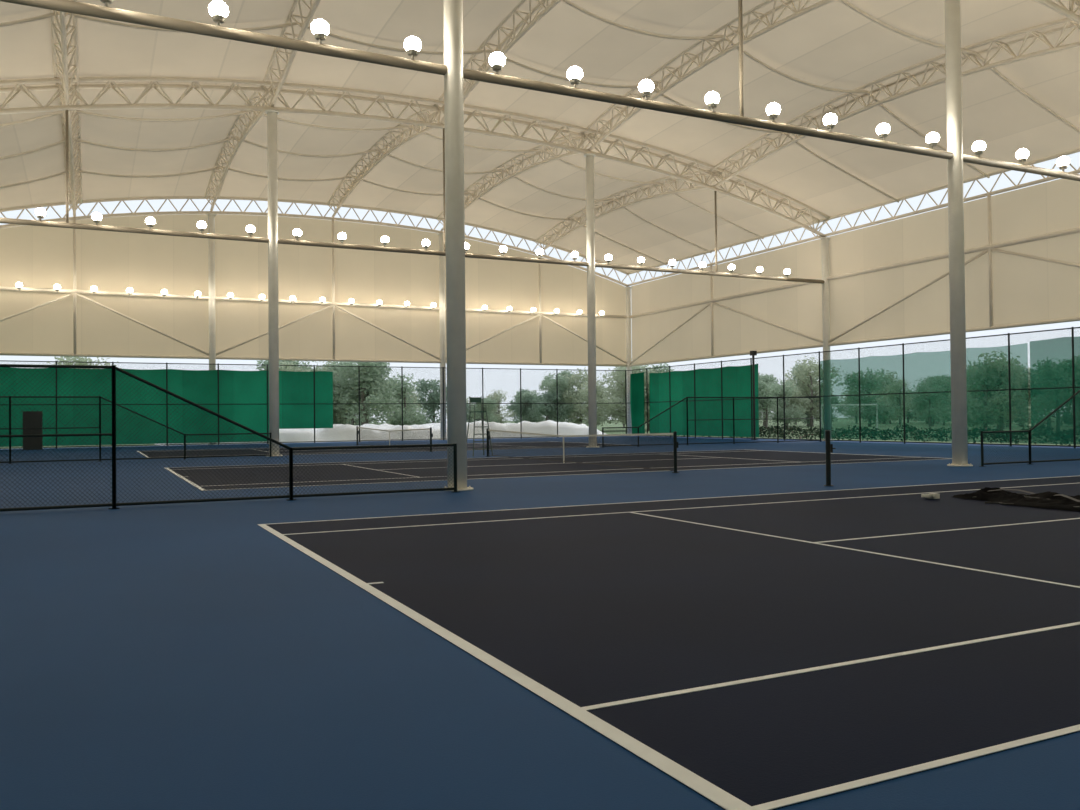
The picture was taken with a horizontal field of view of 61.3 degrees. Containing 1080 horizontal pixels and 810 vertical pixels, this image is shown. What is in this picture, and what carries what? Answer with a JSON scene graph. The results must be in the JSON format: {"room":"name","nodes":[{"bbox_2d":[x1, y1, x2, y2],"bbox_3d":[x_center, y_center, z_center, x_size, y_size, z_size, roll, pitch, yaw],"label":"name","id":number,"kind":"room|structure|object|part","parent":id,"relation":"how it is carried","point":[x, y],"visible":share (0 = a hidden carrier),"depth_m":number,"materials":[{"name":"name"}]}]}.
{"room":"sports hall","nodes":[
{"label":"sports hall","id":0,"kind":"room"},
{"bbox_2d":[0,214,625,363],"bbox_3d":[-13.987,-7.730,61.439,46.400,9.450,0.001,0,-1,-26],"label":"wall","id":1,"kind":"structure","parent":0,"point":[31,256],"depth_m":60.10,"materials":[{"name":"beige fabric"}]},
{"bbox_2d":[0,436,1079,809],"bbox_3d":[0.439,2.057,32.380,47.600,0.200,65.190,0,-1,-26],"label":"floor","id":2,"kind":"structure","parent":0,"point":[173,656],"depth_m":5.58,"materials":[{"name":"blue plastic"}]},
{"bbox_2d":[22,411,42,449],"bbox_3d":[-28.389,1.428,51.017,1.000,2.150,0.580,0,-1,-26],"label":"tall cabinet","id":3,"kind":"object","parent":2,"relation":"on","point":[36,414],"visible":0.71,"depth_m":50.80,"materials":[{"name":"grey metal"}]},
{"bbox_2d":[207,213,217,444],"bbox_3d":[-20.760,-4.796,57.718,0.674,14.620,0.674,0,-1,-26],"label":"steel column","id":4,"kind":"structure","parent":2,"relation":"on","point":[211,216],"depth_m":57.59,"materials":[{"name":"metal"}]},
{"bbox_2d":[0,219,627,366],"bbox_3d":[-13.863,-7.715,61.188,46.455,9.590,0.209,0,-1,-26],"label":"frame","id":5,"kind":"object","parent":4,"relation":"attached to","point":[74,292],"visible":0.93,"depth_m":60.05,"materials":[{"name":"beige paint"}]},
{"bbox_2d":[16,282,603,316],"bbox_3d":[-14.464,-6.891,60.355,42.888,0.412,0.931,0,-1,-26],"label":"floodlights","id":6,"kind":"object","parent":5,"relation":"attached to","point":[19,285],"visible":0.96,"depth_m":59.13,"materials":[{"name":"grey"}]},
{"bbox_2d":[0,196,627,286],"bbox_3d":[-13.900,-11.356,61.237,46.458,4.372,0.185,0,-1,-26],"label":"truss","id":7,"kind":"object","parent":4,"relation":"on","point":[47,205],"visible":0.87,"depth_m":59.90,"materials":[{"name":"beige metal"}]},
{"bbox_2d":[265,109,282,455],"bbox_3d":[-11.296,-5.150,38.606,0.674,14.620,0.674,0,-1,-26],"label":"steel column","id":8,"kind":"structure","parent":2,"relation":"on","point":[272,163],"depth_m":38.45,"materials":[{"name":"metal"}]},
{"bbox_2d":[0,360,625,448],"bbox_3d":[-13.434,-0.074,60.365,44.868,5.100,0.078,0,-1,-26],"label":"perimeter fence","id":9,"kind":"object","parent":2,"relation":"on","point":[218,364],"visible":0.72,"depth_m":59.67,"materials":[{"name":"black metal"}]},
{"bbox_2d":[0,367,268,446],"bbox_3d":[-25.238,0.084,54.628,18.340,4.570,0.069,0,-1,-26],"label":"windscreen","id":10,"kind":"object","parent":9,"relation":"attached to","point":[261,386],"visible":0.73,"depth_m":55.38,"materials":[{"name":"green fabric"}]},
{"bbox_2d":[279,371,332,428],"bbox_3d":[-15.368,-0.350,59.525,3.700,3.770,0.067,0,-1,-26],"label":"curtain","id":11,"kind":"object","parent":9,"relation":"attached to","point":[310,375],"visible":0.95,"depth_m":59.57,"materials":[{"name":"green fabric"}]},
{"bbox_2d":[137,441,624,457],"bbox_3d":[-7.657,2.236,47.207,23.770,0.008,10.970,0,-1,-26],"label":"court","id":12,"kind":"object","parent":2,"relation":"on","point":[216,452],"visible":0.56,"depth_m":45.20,"materials":[{"name":"black plastic"}]},
{"bbox_2d":[356,426,432,451],"bbox_3d":[-7.846,1.692,47.586,0.193,1.110,12.993,0,-1,-26],"label":"net","id":13,"kind":"object","parent":12,"relation":"on","point":[357,427],"visible":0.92,"depth_m":47.43,"materials":[{"name":"black fabric"}]},
{"bbox_2d":[0,396,821,463],"bbox_3d":[-4.144,0.871,41.400,44.580,2.510,0.171,0,-1,-26],"label":"fence","id":14,"kind":"object","parent":2,"relation":"on","point":[4,397],"visible":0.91,"depth_m":36.63,"materials":[{"name":"black metal"}]},
{"bbox_2d":[437,233,446,439],"bbox_3d":[-6.906,-4.844,64.579,0.674,14.620,0.674,0,-1,-26],"label":"steel column","id":15,"kind":"structure","parent":2,"relation":"on","point":[441,235],"depth_m":64.42,"materials":[{"name":"metal"}]},
{"bbox_2d":[443,0,472,490],"bbox_3d":[-1.831,-5.505,19.494,0.674,14.620,0.674,0,-1,-26],"label":"steel column","id":16,"kind":"structure","parent":2,"relation":"on","point":[453,9],"depth_m":19.30,"materials":[{"name":"metal"}]},
{"bbox_2d":[467,396,492,455],"bbox_3d":[-2.484,0.847,36.753,0.880,2.404,0.941,0,-1,-26],"label":"chair","id":17,"kind":"object","parent":2,"relation":"on","point":[471,399],"visible":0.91,"depth_m":36.71,"materials":[{"name":"grey paint"}]},
{"bbox_3d":[-2.501,-0.009,36.781,0.520,0.610,0.535,0,-1,-26],"label":"seat","id":18,"kind":"part","parent":17,"relation":"part of","materials":[{"name":"teal plastic"}]},
{"bbox_2d":[0,364,1079,511],"bbox_3d":[5.308,0.516,22.315,44.580,2.510,0.171,0,-1,-26],"label":"fence","id":19,"kind":"object","parent":2,"relation":"on","point":[114,368],"visible":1,"depth_m":16.47,"materials":[{"name":"black metal"}]},
{"bbox_2d":[165,450,951,490],"bbox_3d":[0.840,1.918,30.048,23.770,0.008,10.970,0,-1,-26],"label":"court","id":20,"kind":"object","parent":2,"relation":"on","point":[493,467],"visible":0.78,"depth_m":28.04,"materials":[{"name":"black plastic"}]},
{"bbox_2d":[486,428,678,472],"bbox_3d":[0.784,1.369,30.159,0.193,1.110,12.993,0,-1,-26],"label":"net","id":21,"kind":"object","parent":20,"relation":"on","point":[674,434],"visible":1,"depth_m":28.43,"materials":[{"name":"black fabric"}]},
{"bbox_3d":[0.789,1.863,30.152,0.021,0.024,12.800,0,-1,-26],"label":"cord","id":22,"kind":"part","parent":21,"relation":"part of","materials":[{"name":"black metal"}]},
{"bbox_2d":[584,153,598,447],"bbox_3d":[2.558,-5.199,45.467,0.674,14.620,0.674,0,-1,-26],"label":"steel column","id":23,"kind":"structure","parent":2,"relation":"on","point":[590,223],"depth_m":45.31,"materials":[{"name":"metal"}]},
{"bbox_2d":[624,287,631,433],"bbox_3d":[6.972,-3.413,71.425,0.674,11.660,0.674,0,-1,-26],"label":"steel column","id":24,"kind":"structure","parent":2,"relation":"on","point":[628,289],"depth_m":71.28,"materials":[{"name":"metal"}]},
{"bbox_2d":[257,476,1079,809],"bbox_3d":[8.969,1.613,13.633,23.770,0.008,10.970,0,-1,-26],"label":"court","id":25,"kind":"object","parent":2,"relation":"on","point":[780,650],"visible":1,"depth_m":6.88,"materials":[{"name":"black plastic"}]},
{"bbox_2d":[921,487,1079,510],"bbox_3d":[9.641,1.470,12.577,1.769,0.231,9.161,0,-1,-28],"label":"net","id":26,"kind":"object","parent":25,"relation":"on","point":[1047,500],"visible":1,"depth_m":15.03,"materials":[{"name":"black fabric"}]},
{"bbox_2d":[750,351,757,439],"bbox_3d":[13.196,-0.596,56.264,0.300,5.490,0.300,0,-1,-26],"label":"gate post","id":27,"kind":"object","parent":2,"relation":"on","point":[752,353],"visible":0.95,"depth_m":56.20,"materials":[{"name":"black metal"}]},
{"bbox_2d":[820,237,831,440],"bbox_3d":[16.436,-3.768,52.313,0.674,11.660,0.674,0,-1,-26],"label":"steel column","id":28,"kind":"structure","parent":2,"relation":"on","point":[824,240],"depth_m":52.19,"materials":[{"name":"metal"}]},
{"bbox_2d":[0,77,829,236],"bbox_3d":[-4.438,-11.711,42.123,46.464,4.372,1.006,0,-1,-26],"label":"truss","id":29,"kind":"object","parent":28,"relation":"on","point":[17,82],"visible":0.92,"depth_m":40.67,"materials":[{"name":"white metal"}]},
{"bbox_2d":[0,110,824,283],"bbox_3d":[-4.417,-9.873,42.100,46.400,5.981,0.372,0,-1,-26],"label":"floodlights","id":30,"kind":"object","parent":29,"relation":"hanging from","point":[40,212],"visible":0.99,"depth_m":40.29,"materials":[{"name":"grey paint"}]},
{"bbox_2d":[824,430,835,485],"bbox_3d":[6.135,1.128,19.356,0.197,1.190,0.237,0,-1,-26],"label":"net post","id":31,"kind":"object","parent":2,"relation":"on","point":[829,447],"visible":1,"depth_m":19.33,"materials":[{"name":"black metal"}]},
{"bbox_2d":[625,327,1079,447],"bbox_3d":[20.476,-0.663,42.353,0.078,5.100,62.468,0,-1,-26],"label":"perimeter fence","id":32,"kind":"object","parent":2,"relation":"on","point":[1071,328],"visible":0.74,"depth_m":47.90,"materials":[{"name":"black"}]},
{"bbox_2d":[630,372,644,433],"bbox_3d":[7.344,-0.105,68.200,0.306,4.650,1.800,0,-1,-26],"label":"curtain","id":33,"kind":"object","parent":32,"relation":"hanging from","point":[637,400],"visible":0.91,"depth_m":68.16,"materials":[{"name":"green fabric"}]},
{"bbox_2d":[649,364,758,436],"bbox_3d":[10.849,-0.183,62.069,0.086,4.570,12.300,0,-1,-26],"label":"windscreen","id":34,"kind":"object","parent":32,"relation":"attached to","point":[656,382],"visible":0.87,"depth_m":61.44,"materials":[{"name":"green fabric"}]},
{"bbox_2d":[820,343,1028,442],"bbox_3d":[18.769,-0.420,46.074,0.056,4.450,12.800,0,-1,-26],"label":"sheer windscreen","id":35,"kind":"object","parent":32,"relation":"attached to","point":[835,407],"visible":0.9,"depth_m":45.44,"materials":[{"name":"green fabric"}]},
{"bbox_2d":[1030,337,1079,444],"bbox_3d":[27.994,-0.826,27.441,0.058,4.570,28.590,0,-1,-26],"label":"sheer windscreen","id":36,"kind":"object","parent":32,"relation":"attached to","point":[1043,344],"visible":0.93,"depth_m":39.26,"materials":[{"name":"green fabric"}]},
{"bbox_2d":[945,0,972,466],"bbox_3d":[12.023,-5.554,26.355,0.674,14.620,0.674,0,-1,-26],"label":"steel column","id":37,"kind":"structure","parent":2,"relation":"on","point":[952,7],"depth_m":26.20,"materials":[{"name":"metal"}]},
{"bbox_3d":[25.901,-4.122,33.201,0.674,11.660,0.674,0,-1,-26],"label":"steel column","id":38,"kind":"structure","parent":2,"relation":"on","visible":0},
{"bbox_2d":[629,195,1079,366],"bbox_3d":[21.140,-6.695,42.794,0.209,6.340,64.031,0,-1,-26],"label":"frame","id":39,"kind":"object","parent":38,"relation":"attached to","point":[990,247],"visible":1,"depth_m":47.82,"materials":[{"name":"beige paint"}]},
{"bbox_2d":[628,148,1079,285],"bbox_3d":[21.099,-10.359,42.842,0.162,1.056,64.042,0,-1,-26],"label":"truss","id":40,"kind":"object","parent":39,"relation":"on","point":[1003,171],"visible":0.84,"depth_m":49.12,"materials":[{"name":"white metal"}]},
{"bbox_2d":[1034,0,1079,23],"bbox_3d":[5.026,-12.066,23.011,46.464,4.372,1.006,0,-1,-26],"label":"truss","id":41,"kind":"object","parent":38,"relation":"on","point":[1060,8],"visible":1,"depth_m":28.68,"materials":[{"name":"white metal"}]},
{"bbox_2d":[0,0,1079,264],"bbox_3d":[0.288,-12.740,32.580,46.438,4.324,53.438,0,-1,-26],"label":"roof purlins","id":42,"kind":"structure","parent":41,"relation":"on","point":[845,2],"depth_m":42.50,"materials":[{"name":"beige paint"}]},
{"bbox_2d":[0,0,1079,180],"bbox_3d":[5.049,-10.138,22.987,46.400,6.161,0.372,0,-1,-26],"label":"floodlights","id":43,"kind":"object","parent":41,"relation":"hanging from","point":[218,10],"visible":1,"depth_m":20.27,"materials":[{"name":"grey paint"}]},
{"bbox_2d":[0,0,1079,272],"bbox_3d":[0.286,-12.951,32.583,47.400,4.200,64.990,0,-1,-26],"label":"ceiling","id":44,"kind":"structure","parent":0,"point":[833,45],"depth_m":40.37,"materials":[{"name":"beige fabric"}]},
{"bbox_2d":[50,0,81,216],"bbox_3d":[-13.575,-12.681,25.714,0.843,1.905,64.039,0,-1,-26],"label":"truss","id":45,"kind":"object","parent":44,"relation":"attached to","point":[63,100],"visible":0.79,"depth_m":34.79,"materials":[{"name":"beige metal"}]},
{"bbox_2d":[204,0,320,210],"bbox_3d":[-6.656,-13.747,29.160,0.843,1.905,64.039,0,-1,-26],"label":"truss","id":46,"kind":"object","parent":44,"relation":"attached to","point":[271,99],"visible":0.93,"depth_m":39.92,"materials":[{"name":"beige metal"}]},
{"bbox_2d":[327,0,561,217],"bbox_3d":[0.271,-14.061,32.596,0.843,1.905,64.039,0,-1,-26],"label":"truss","id":47,"kind":"object","parent":44,"relation":"attached to","point":[468,87],"visible":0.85,"depth_m":42.18,"materials":[{"name":"white metal"}]},
{"bbox_2d":[436,0,834,230],"bbox_3d":[7.204,-13.796,36.025,0.843,1.905,64.039,0,-1,-26],"label":"truss","id":48,"kind":"object","parent":44,"relation":"attached to","point":[797,13],"visible":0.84,"depth_m":39.68,"materials":[{"name":"white metal"}]},
{"bbox_2d":[535,15,1079,250],"bbox_3d":[14.145,-12.778,39.443,0.843,1.905,64.039,0,-1,-26],"label":"truss","id":49,"kind":"object","parent":44,"relation":"attached to","point":[1032,30],"visible":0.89,"depth_m":40.11,"materials":[{"name":"beige metal"}]},
{"bbox_2d":[631,179,1079,363],"bbox_3d":[21.391,-6.741,42.919,0.001,6.250,63.990,0,-1,-26],"label":"wall","id":50,"kind":"structure","parent":0,"point":[1025,289],"depth_m":48.66,"materials":[{"name":"beige fabric"}]},
{"label":"outside","id":51,"kind":"structure","parent":0,"visible":0},
{"bbox_2d":[0,418,1079,448],"bbox_3d":[-48.485,3.528,102.873,600.000,0.001,600.000,0,-1,-26],"label":"ground","id":52,"kind":"structure","parent":51,"point":[599,427],"depth_m":93.94,"materials":[{"name":"green plant"}]},
{"bbox_2d":[47,356,123,368],"bbox_3d":[-38.380,-0.816,75.446,7.140,7.957,6.447,0,-1,-35],"label":"tree","id":53,"kind":"object","parent":52,"relation":"on","point":[80,359],"visible":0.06,"depth_m":74.53,"materials":[{"name":"green plant"}]},
{"bbox_2d":[256,360,318,371],"bbox_3d":[-25.250,-0.960,88.675,7.787,8.361,6.833,-1,-1,-5],"label":"tree","id":54,"kind":"object","parent":52,"relation":"on","point":[264,363],"visible":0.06,"depth_m":88.99,"materials":[{"name":"green plant"}]},
{"bbox_2d":[279,360,317,371],"bbox_3d":[-23.291,-0.620,84.859,6.730,7.501,6.077,-1,-1,-4],"label":"tree","id":55,"kind":"object","parent":52,"relation":"on","point":[284,362],"visible":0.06,"depth_m":83.88,"materials":[{"name":"green plant"}]},
{"bbox_2d":[313,361,358,424],"bbox_3d":[-21.395,-0.891,93.486,7.712,8.258,8.071,0,-1,-12],"label":"tree","id":56,"kind":"object","parent":52,"relation":"on","point":[329,365],"visible":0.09,"depth_m":92.55,"materials":[{"name":"green plant"}]},
{"bbox_2d":[333,386,350,424],"bbox_3d":[-20.562,0.239,94.944,5.786,6.008,6.764,0,-1,-28],"label":"tree","id":57,"kind":"object","parent":52,"relation":"on","point":[336,422],"visible":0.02,"depth_m":93.29,"materials":[{"name":"green plant"}]},
{"bbox_2d":[320,361,387,424],"bbox_3d":[-18.580,-0.754,90.631,7.232,7.851,5.623,-1,-1,1],"label":"tree","id":58,"kind":"object","parent":52,"relation":"on","point":[334,363],"visible":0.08,"depth_m":89.84,"materials":[{"name":"green plant"}]},
{"bbox_2d":[333,362,400,424],"bbox_3d":[-16.544,-0.541,86.389,6.681,7.253,5.195,-1,-1,-2],"label":"tree","id":59,"kind":"object","parent":52,"relation":"on","point":[345,382],"visible":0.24,"depth_m":85.70,"materials":[{"name":"green plant"}]},
{"bbox_2d":[337,362,401,425],"bbox_3d":[-15.730,-0.955,84.415,5.753,8.032,7.398,-1,-1,13],"label":"tree","id":60,"kind":"object","parent":52,"relation":"on","point":[386,395],"visible":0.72,"depth_m":83.43,"materials":[{"name":"green plant"}]},
{"bbox_2d":[157,420,604,445],"bbox_3d":[-10.834,1.963,69.651,34.000,1.425,7.000,0,-1,-26],"label":"plastic sheeting","id":61,"kind":"object","parent":52,"relation":"on","point":[526,426],"visible":0.5,"depth_m":67.61,"materials":[{"name":"white plastic"}]},
{"bbox_2d":[382,387,420,422],"bbox_3d":[-15.897,0.338,104.202,5.778,5.911,5.520,0,-1,-34],"label":"tree","id":62,"kind":"object","parent":52,"relation":"on","point":[414,397],"visible":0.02,"depth_m":105.07,"materials":[{"name":"green plant"}]},
{"bbox_2d":[383,372,429,425],"bbox_3d":[-14.619,-0.130,96.741,6.463,6.671,5.740,-1,-1,34],"label":"tree","id":63,"kind":"object","parent":52,"relation":"on","point":[418,420],"visible":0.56,"depth_m":95.57,"materials":[{"name":"green plant"}]},
{"bbox_2d":[409,378,446,423],"bbox_3d":[-13.677,0.049,110.691,7.539,6.697,6.449,-1,-1,22],"label":"tree","id":64,"kind":"object","parent":52,"relation":"on","point":[434,394],"visible":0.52,"depth_m":109.35,"materials":[{"name":"green plant"}]},
{"bbox_2d":[466,404,478,422],"bbox_3d":[-8.692,1.482,110.154,4.058,3.605,3.472,-1,-1,14],"label":"tree","id":65,"kind":"object","parent":52,"relation":"on","point":[467,405],"visible":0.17,"depth_m":109.38,"materials":[{"name":"green plant"}]},
{"bbox_2d":[467,396,499,422],"bbox_3d":[-6.339,1.060,103.351,3.634,4.222,4.091,-1,-1,29],"label":"tree","id":66,"kind":"object","parent":52,"relation":"on","point":[491,400],"visible":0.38,"depth_m":102.90,"materials":[{"name":"green plant"}]},
{"bbox_2d":[486,388,516,422],"bbox_3d":[-5.212,0.627,110.498,4.921,5.270,5.151,-1,-1,7],"label":"tree","id":67,"kind":"object","parent":52,"relation":"on","point":[496,397],"visible":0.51,"depth_m":110.21,"materials":[{"name":"green plant"}]},
{"bbox_2d":[506,389,537,422],"bbox_3d":[-1.882,0.590,122.522,5.448,5.656,6.368,-1,-1,-1],"label":"tree","id":68,"kind":"object","parent":52,"relation":"on","point":[523,390],"visible":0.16,"depth_m":121.63,"materials":[{"name":"green plant"}]},
{"bbox_2d":[510,393,541,421],"bbox_3d":[-1.439,0.899,112.290,4.545,4.719,5.313,0,-1,-23],"label":"tree","id":69,"kind":"object","parent":52,"relation":"on","point":[529,411],"visible":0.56,"depth_m":111.78,"materials":[{"name":"green plant"}]},
{"bbox_2d":[514,390,545,421],"bbox_3d":[-0.987,0.647,113.524,4.515,5.247,5.084,0,-1,-29],"label":"tree","id":70,"kind":"object","parent":52,"relation":"on","point":[531,392],"visible":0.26,"depth_m":112.54,"materials":[{"name":"green plant"}]},
{"bbox_2d":[532,391,572,422],"bbox_3d":[1.291,0.729,101.576,5.307,4.714,4.540,-1,-1,33],"label":"tree","id":71,"kind":"object","parent":52,"relation":"on","point":[541,407],"visible":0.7,"depth_m":101.28,"materials":[{"name":"green plant"}]},
{"bbox_2d":[539,374,576,421],"bbox_3d":[2.566,-0.167,103.712,5.363,6.562,6.112,0,-1,-32],"label":"tree","id":72,"kind":"object","parent":52,"relation":"on","point":[553,386],"visible":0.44,"depth_m":102.57,"materials":[{"name":"green plant"}]},
{"bbox_2d":[541,370,578,421],"bbox_3d":[3.186,-0.545,109.400,6.118,7.486,6.972,0,-1,-43],"label":"tree","id":73,"kind":"object","parent":52,"relation":"on","point":[566,371],"visible":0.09,"depth_m":108.18,"materials":[{"name":"green plant"}]},
{"bbox_2d":[560,367,609,423],"bbox_3d":[5.046,-0.620,103.802,7.263,7.431,6.940,-1,-1,30],"label":"tree","id":74,"kind":"object","parent":52,"relation":"on","point":[576,375],"visible":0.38,"depth_m":103.01,"materials":[{"name":"green plant"}]},
{"bbox_2d":[574,380,619,425],"bbox_3d":[6.138,0.013,99.281,4.846,5.981,5.366,-1,-1,11],"label":"tree","id":75,"kind":"object","parent":52,"relation":"on","point":[599,418],"visible":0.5,"depth_m":98.70,"materials":[{"name":"green plant"}]},
{"bbox_2d":[610,398,625,426],"bbox_3d":[12.357,0.337,133.114,5.720,6.125,5.987,-1,-1,-3],"label":"tree","id":76,"kind":"object","parent":52,"relation":"on","point":[619,398],"visible":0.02,"depth_m":133.00,"materials":[{"name":"green plant"}]},
{"bbox_2d":[601,365,647,424],"bbox_3d":[11.069,-1.193,107.910,8.028,8.597,8.403,0,-1,-10],"label":"tree","id":77,"kind":"object","parent":52,"relation":"on","point":[610,379],"visible":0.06,"depth_m":108.34,"materials":[{"name":"green plant"}]},
{"bbox_2d":[600,365,661,423],"bbox_3d":[10.021,-1.217,103.035,7.656,8.533,6.914,0,-1,-9],"label":"tree","id":78,"kind":"object","parent":52,"relation":"on","point":[616,414],"visible":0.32,"depth_m":102.30,"materials":[{"name":"green plant"}]},
{"bbox_2d":[620,363,674,430],"bbox_3d":[12.700,-0.926,104.455,7.307,7.932,5.682,-1,-1,12],"label":"tree","id":79,"kind":"object","parent":52,"relation":"on","point":[653,366],"visible":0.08,"depth_m":103.91,"materials":[{"name":"green plant"}]},
{"bbox_2d":[644,371,662,424],"bbox_3d":[13.349,-0.448,101.960,6.149,6.853,5.552,-1,-1,22],"label":"tree","id":80,"kind":"object","parent":52,"relation":"on","point":[645,416],"visible":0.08,"depth_m":101.71,"materials":[{"name":"green plant"}]},
{"bbox_2d":[758,373,776,422],"bbox_3d":[29.003,-0.756,123.505,7.549,7.792,6.705,-1,-1,13],"label":"tree","id":81,"kind":"object","parent":52,"relation":"on","point":[767,379],"visible":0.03,"depth_m":122.85,"materials":[{"name":"green plant"}]},
{"bbox_2d":[758,380,780,427],"bbox_3d":[26.336,-0.028,107.946,4.222,5.894,5.429,-1,-1,22],"label":"tree","id":82,"kind":"object","parent":52,"relation":"on","point":[771,389],"visible":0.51,"depth_m":107.08,"materials":[{"name":"green plant"}]},
{"bbox_2d":[762,374,777,425],"bbox_3d":[32.273,-0.795,134.604,6.611,8.090,7.535,-1,-1,31],"label":"tree","id":83,"kind":"object","parent":52,"relation":"on","point":[775,378],"visible":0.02,"depth_m":133.65,"materials":[{"name":"green plant"}]},
{"bbox_2d":[768,379,806,425],"bbox_3d":[30.815,-0.168,115.692,6.124,6.321,5.440,-1,-1,44],"label":"tree","id":84,"kind":"object","parent":52,"relation":"on","point":[786,382],"visible":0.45,"depth_m":114.54,"materials":[{"name":"green plant"}]},
{"bbox_2d":[771,383,811,426],"bbox_3d":[33.196,-0.106,121.016,5.849,6.263,6.121,-1,-1,41],"label":"tree","id":85,"kind":"object","parent":52,"relation":"on","point":[797,394],"visible":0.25,"depth_m":119.69,"materials":[{"name":"green plant"}]},
{"bbox_2d":[776,356,818,426],"bbox_3d":[36.295,-1.794,123.878,9.528,9.748,9.103,-1,-1,45],"label":"tree","id":86,"kind":"object","parent":52,"relation":"on","point":[807,373],"visible":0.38,"depth_m":123.42,"materials":[{"name":"green plant"}]},
{"bbox_2d":[781,363,818,425],"bbox_3d":[36.980,-1.441,129.518,7.503,9.181,8.551,0,-1,-22],"label":"tree","id":87,"kind":"object","parent":52,"relation":"on","point":[795,366],"visible":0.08,"depth_m":128.78,"materials":[{"name":"green plant"}]},
{"bbox_2d":[804,398,818,423],"bbox_3d":[37.413,0.853,127.424,4.254,4.417,4.973,0,-1,-24],"label":"tree","id":88,"kind":"object","parent":52,"relation":"on","point":[805,421],"visible":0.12,"depth_m":126.23,"materials":[{"name":"green plant"}]},
{"bbox_2d":[665,425,1069,444],"bbox_3d":[17.734,1.619,54.214,1.287,1.090,38.096,0,-1,-26],"label":"hedge","id":89,"kind":"object","parent":52,"relation":"on","point":[808,434],"visible":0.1,"depth_m":57.65,"materials":[{"name":"green plant"}]},
{"bbox_2d":[1028,375,1030,427],"bbox_3d":[43.623,-0.515,77.511,5.214,5.725,5.387,-1,-1,37],"label":"tree","id":90,"kind":"object","parent":52,"relation":"on","point":[1029,396],"visible":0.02,"depth_m":77.61,"materials":[{"name":"green plant"}]}
]}

